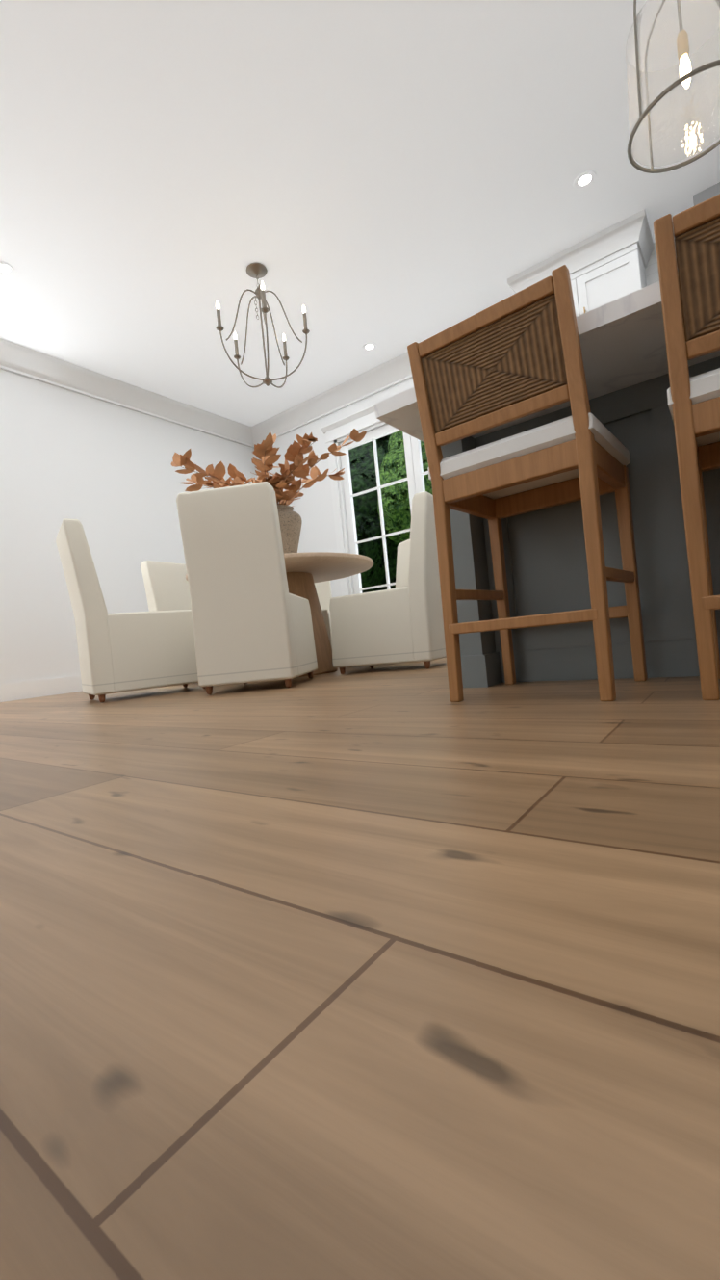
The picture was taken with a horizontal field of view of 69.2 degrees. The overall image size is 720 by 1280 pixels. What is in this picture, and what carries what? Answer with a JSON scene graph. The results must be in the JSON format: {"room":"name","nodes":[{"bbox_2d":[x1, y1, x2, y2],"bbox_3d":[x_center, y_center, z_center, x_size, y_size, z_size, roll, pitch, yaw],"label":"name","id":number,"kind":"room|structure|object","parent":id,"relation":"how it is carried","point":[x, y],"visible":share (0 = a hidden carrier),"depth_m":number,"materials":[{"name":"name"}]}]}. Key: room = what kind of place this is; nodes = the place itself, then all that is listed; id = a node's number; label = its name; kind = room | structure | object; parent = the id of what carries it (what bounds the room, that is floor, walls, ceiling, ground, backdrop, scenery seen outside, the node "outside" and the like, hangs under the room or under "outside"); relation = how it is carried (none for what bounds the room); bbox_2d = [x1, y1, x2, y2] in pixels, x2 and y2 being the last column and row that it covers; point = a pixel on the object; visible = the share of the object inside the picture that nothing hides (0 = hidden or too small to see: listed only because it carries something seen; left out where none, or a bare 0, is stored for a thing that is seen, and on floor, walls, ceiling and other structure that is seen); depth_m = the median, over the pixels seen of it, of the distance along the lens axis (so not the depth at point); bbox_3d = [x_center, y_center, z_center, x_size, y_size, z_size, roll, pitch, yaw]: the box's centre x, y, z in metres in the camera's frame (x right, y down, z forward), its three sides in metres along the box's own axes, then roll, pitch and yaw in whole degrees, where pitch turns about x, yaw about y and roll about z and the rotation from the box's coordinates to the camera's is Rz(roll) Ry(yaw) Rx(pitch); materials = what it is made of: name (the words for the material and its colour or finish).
{"room":"dining room","nodes":[
{"label":"dining room","id":0,"kind":"room"},
{"bbox_2d":[0,368,257,683],"bbox_3d":[-3.701,-0.863,3.086,0.150,2.850,8.275,-6,0,37],"label":"wall","id":1,"kind":"structure","parent":0,"point":[107,476],"depth_m":4.59,"materials":[{"name":"white paint"}]},
{"bbox_2d":[0,675,82,702],"bbox_3d":[-3.502,0.479,3.034,0.016,0.140,8.275,-6,0,37],"label":"baseboard","id":2,"kind":"structure","parent":1,"relation":"attached to","point":[18,691],"depth_m":4.22,"materials":[{"name":"white paint"}]},
{"bbox_2d":[0,338,254,447],"bbox_3d":[-3.722,-2.199,3.006,0.126,0.185,8.275,-6,0,37],"label":"crown molding","id":3,"kind":"structure","parent":1,"relation":"attached to","point":[24,361],"depth_m":4.88,"materials":[{"name":"white paint"}]},
{"bbox_2d":[253,377,414,597],"bbox_3d":[3.671,-1.591,2.810,12.350,2.850,0.150,-6,0,37],"label":"wall","id":4,"kind":"structure","parent":0,"point":[313,507],"depth_m":5.77,"materials":[{"name":"white paint"}]},
{"bbox_2d":[250,351,412,444],"bbox_3d":[0.062,-2.568,5.250,3.230,0.185,0.125,-6,0,37],"label":"crown molding","id":5,"kind":"structure","parent":4,"relation":"attached to","point":[395,371],"depth_m":5.46,"materials":[{"name":"white paint"}]},
{"bbox_2d":[320,404,428,596],"bbox_3d":[0.583,-1.124,5.101,2.070,2.535,0.211,-6,0,37],"label":"window frame","id":6,"kind":"structure","parent":4,"relation":"attached to","point":[337,432],"depth_m":5.50,"materials":[{"name":"white"}]},
{"bbox_2d":[515,216,647,316],"bbox_3d":[1.720,-2.089,3.912,0.800,1.468,0.348,-6,0,37],"label":"upper cabinet","id":7,"kind":"object","parent":4,"relation":"attached to","point":[608,265],"depth_m":3.66,"materials":[{"name":"white wood"}]},
{"bbox_2d":[645,235,677,286],"bbox_3d":[3.514,-1.876,2.806,4.950,2.249,0.009,-6,0,37],"label":"trim","id":8,"kind":"structure","parent":4,"relation":"attached to","point":[652,272],"depth_m":3.77,"materials":[{"name":"paint"}]},
{"bbox_2d":[693,182,719,206],"bbox_3d":[2.421,-2.301,3.269,1.076,1.184,0.518,-6,0,37],"label":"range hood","id":9,"kind":"object","parent":4,"relation":"attached to","point":[707,194],"visible":0.02,"depth_m":3.32,"materials":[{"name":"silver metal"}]},
{"bbox_2d":[0,656,719,1279],"bbox_3d":[1.306,0.119,-0.568,12.350,0.100,8.575,-6,0,37],"label":"floor","id":10,"kind":"structure","parent":0,"point":[404,971],"depth_m":0.30,"materials":[{"name":"brown wood"}]},
{"bbox_2d":[55,518,205,703],"bbox_3d":[-1.365,-0.166,3.162,0.724,1.005,0.495,-6,0,-34],"label":"dining chair","id":11,"kind":"object","parent":10,"relation":"on","point":[119,652],"visible":0.79,"depth_m":2.91,"materials":[{"name":"fabric"}]},
{"bbox_2d":[140,560,191,611],"bbox_3d":[-1.288,-0.172,4.200,0.724,1.005,0.495,-6,0,31],"label":"dining chair","id":12,"kind":"object","parent":10,"relation":"on","point":[167,586],"visible":0.12,"depth_m":4.23,"materials":[{"name":"fabric"}]},
{"bbox_2d":[176,481,317,694],"bbox_3d":[-0.582,-0.244,2.874,0.495,1.005,0.724,-6,0,6],"label":"dining chair","id":13,"kind":"object","parent":10,"relation":"on","point":[251,619],"visible":1,"depth_m":2.56,"materials":[{"name":"fabric"}]},
{"bbox_2d":[185,551,373,677],"bbox_3d":[-0.525,-0.125,3.751,1.320,0.760,1.320,-6,0,37],"label":"dining table","id":14,"kind":"object","parent":10,"relation":"on","point":[305,572],"visible":0.42,"depth_m":3.57,"materials":[{"name":"brown wood"}]},
{"bbox_2d":[171,428,366,553],"bbox_3d":[-0.623,-0.930,3.744,1.455,0.861,1.365,-6,0,37],"label":"vase","id":15,"kind":"object","parent":14,"relation":"on","point":[265,452],"visible":0.58,"depth_m":3.49,"materials":[{"name":"stone"}]},
{"bbox_2d":[314,580,332,648],"bbox_3d":[-0.497,-0.249,4.628,0.495,1.005,0.724,-6,0,1],"label":"dining chair","id":16,"kind":"object","parent":10,"relation":"on","point":[324,591],"visible":0.04,"depth_m":4.83,"materials":[{"name":"fabric"}]},
{"bbox_2d":[329,491,446,674],"bbox_3d":[0.214,-0.322,3.304,0.724,1.005,0.495,-6,0,28],"label":"dining chair","id":17,"kind":"object","parent":10,"relation":"on","point":[397,625],"visible":0.85,"depth_m":3.05,"materials":[{"name":"fabric"}]},
{"bbox_2d":[395,539,410,588],"bbox_3d":[0.227,-0.322,4.177,0.724,1.005,0.495,-6,0,-25],"label":"dining chair","id":18,"kind":"object","parent":10,"relation":"on","point":[403,559],"visible":0.06,"depth_m":4.39,"materials":[{"name":"fabric"}]},
{"bbox_2d":[407,264,648,702],"bbox_3d":[0.492,-0.350,1.494,0.464,1.000,0.484,-6,0,37],"label":"stool","id":19,"kind":"object","parent":10,"relation":"on","point":[515,356],"visible":0.98,"depth_m":1.36,"materials":[{"name":"brown wood"}]},
{"bbox_2d":[420,350,719,687],"bbox_3d":[1.546,-0.394,1.480,2.468,0.880,0.945,-6,0,37],"label":"kitchen island","id":20,"kind":"object","parent":10,"relation":"on","point":[546,561],"depth_m":1.64,"materials":[{"name":"grey"}]},
{"bbox_2d":[374,281,686,439],"bbox_3d":[1.411,-0.845,1.354,2.510,0.044,1.220,-6,0,37],"label":"island countertop","id":21,"kind":"structure","parent":20,"relation":"on","point":[623,332],"depth_m":1.31,"materials":[{"name":"white stone"}]},
{"bbox_2d":[653,193,719,700],"bbox_3d":[0.963,-0.397,1.141,0.460,1.000,0.480,-6,0,37],"label":"stool","id":22,"kind":"object","parent":10,"relation":"on","point":[690,278],"visible":1,"depth_m":1.09,"materials":[{"name":"brown wood"}]},
{"bbox_2d":[0,0,719,426],"bbox_3d":[1.014,-2.841,-0.563,12.350,0.150,8.575,-6,0,37],"label":"ceiling","id":23,"kind":"structure","parent":0,"point":[391,179],"depth_m":2.94,"materials":[{"name":"white paint"}]},
{"bbox_2d":[0,261,14,275],"bbox_3d":[-2.331,-2.426,3.406,0.126,0.006,0.126,-6,0,28],"label":"recessed light","id":24,"kind":"object","parent":23,"relation":"in","point":[6,269],"depth_m":3.42,"materials":[{"name":"white paint"}]},
{"bbox_2d":[215,262,310,388],"bbox_3d":[-0.697,-2.180,3.665,0.616,0.814,0.629,-6,0,37],"label":"chandelier","id":25,"kind":"object","parent":23,"relation":"hanging from","point":[257,271],"visible":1,"depth_m":3.62,"materials":[{"name":"grey metal"}]},
{"bbox_2d":[363,342,376,350],"bbox_3d":[0.087,-2.662,4.736,0.126,0.006,0.126,-6,0,-8],"label":"recessed light","id":26,"kind":"object","parent":23,"relation":"in","point":[369,346],"depth_m":4.73,"materials":[{"name":"white paint"}]},
{"bbox_2d":[574,170,596,189],"bbox_3d":[1.365,-2.791,3.165,0.126,0.006,0.126,-6,0,28],"label":"recessed light","id":27,"kind":"object","parent":23,"relation":"in","point":[587,180],"depth_m":3.16,"materials":[{"name":"white paint"}]},
{"bbox_2d":[626,0,719,173],"bbox_3d":[1.024,-2.219,1.699,0.369,1.080,0.369,-6,0,37],"label":"pendant light","id":28,"kind":"object","parent":23,"relation":"hanging from","point":[637,115],"visible":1,"depth_m":1.70,"materials":[{"name":"clear glass"}]},
{"label":"outside","id":29,"kind":"structure","parent":0,"visible":0},
{"bbox_3d":[24.421,-1.934,27.945,90.000,0.140,64.865,-6,0,37],"label":"ground","id":30,"kind":"structure","parent":29,"visible":0},
{"bbox_2d":[348,430,432,593],"bbox_3d":[3.226,-9.550,23.708,48.307,19.167,33.710,-6,0,37],"label":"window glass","id":31,"kind":"object","parent":30,"relation":"on","point":[395,498],"visible":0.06,"depth_m":15.07,"materials":[{"name":"green"}]}
]}

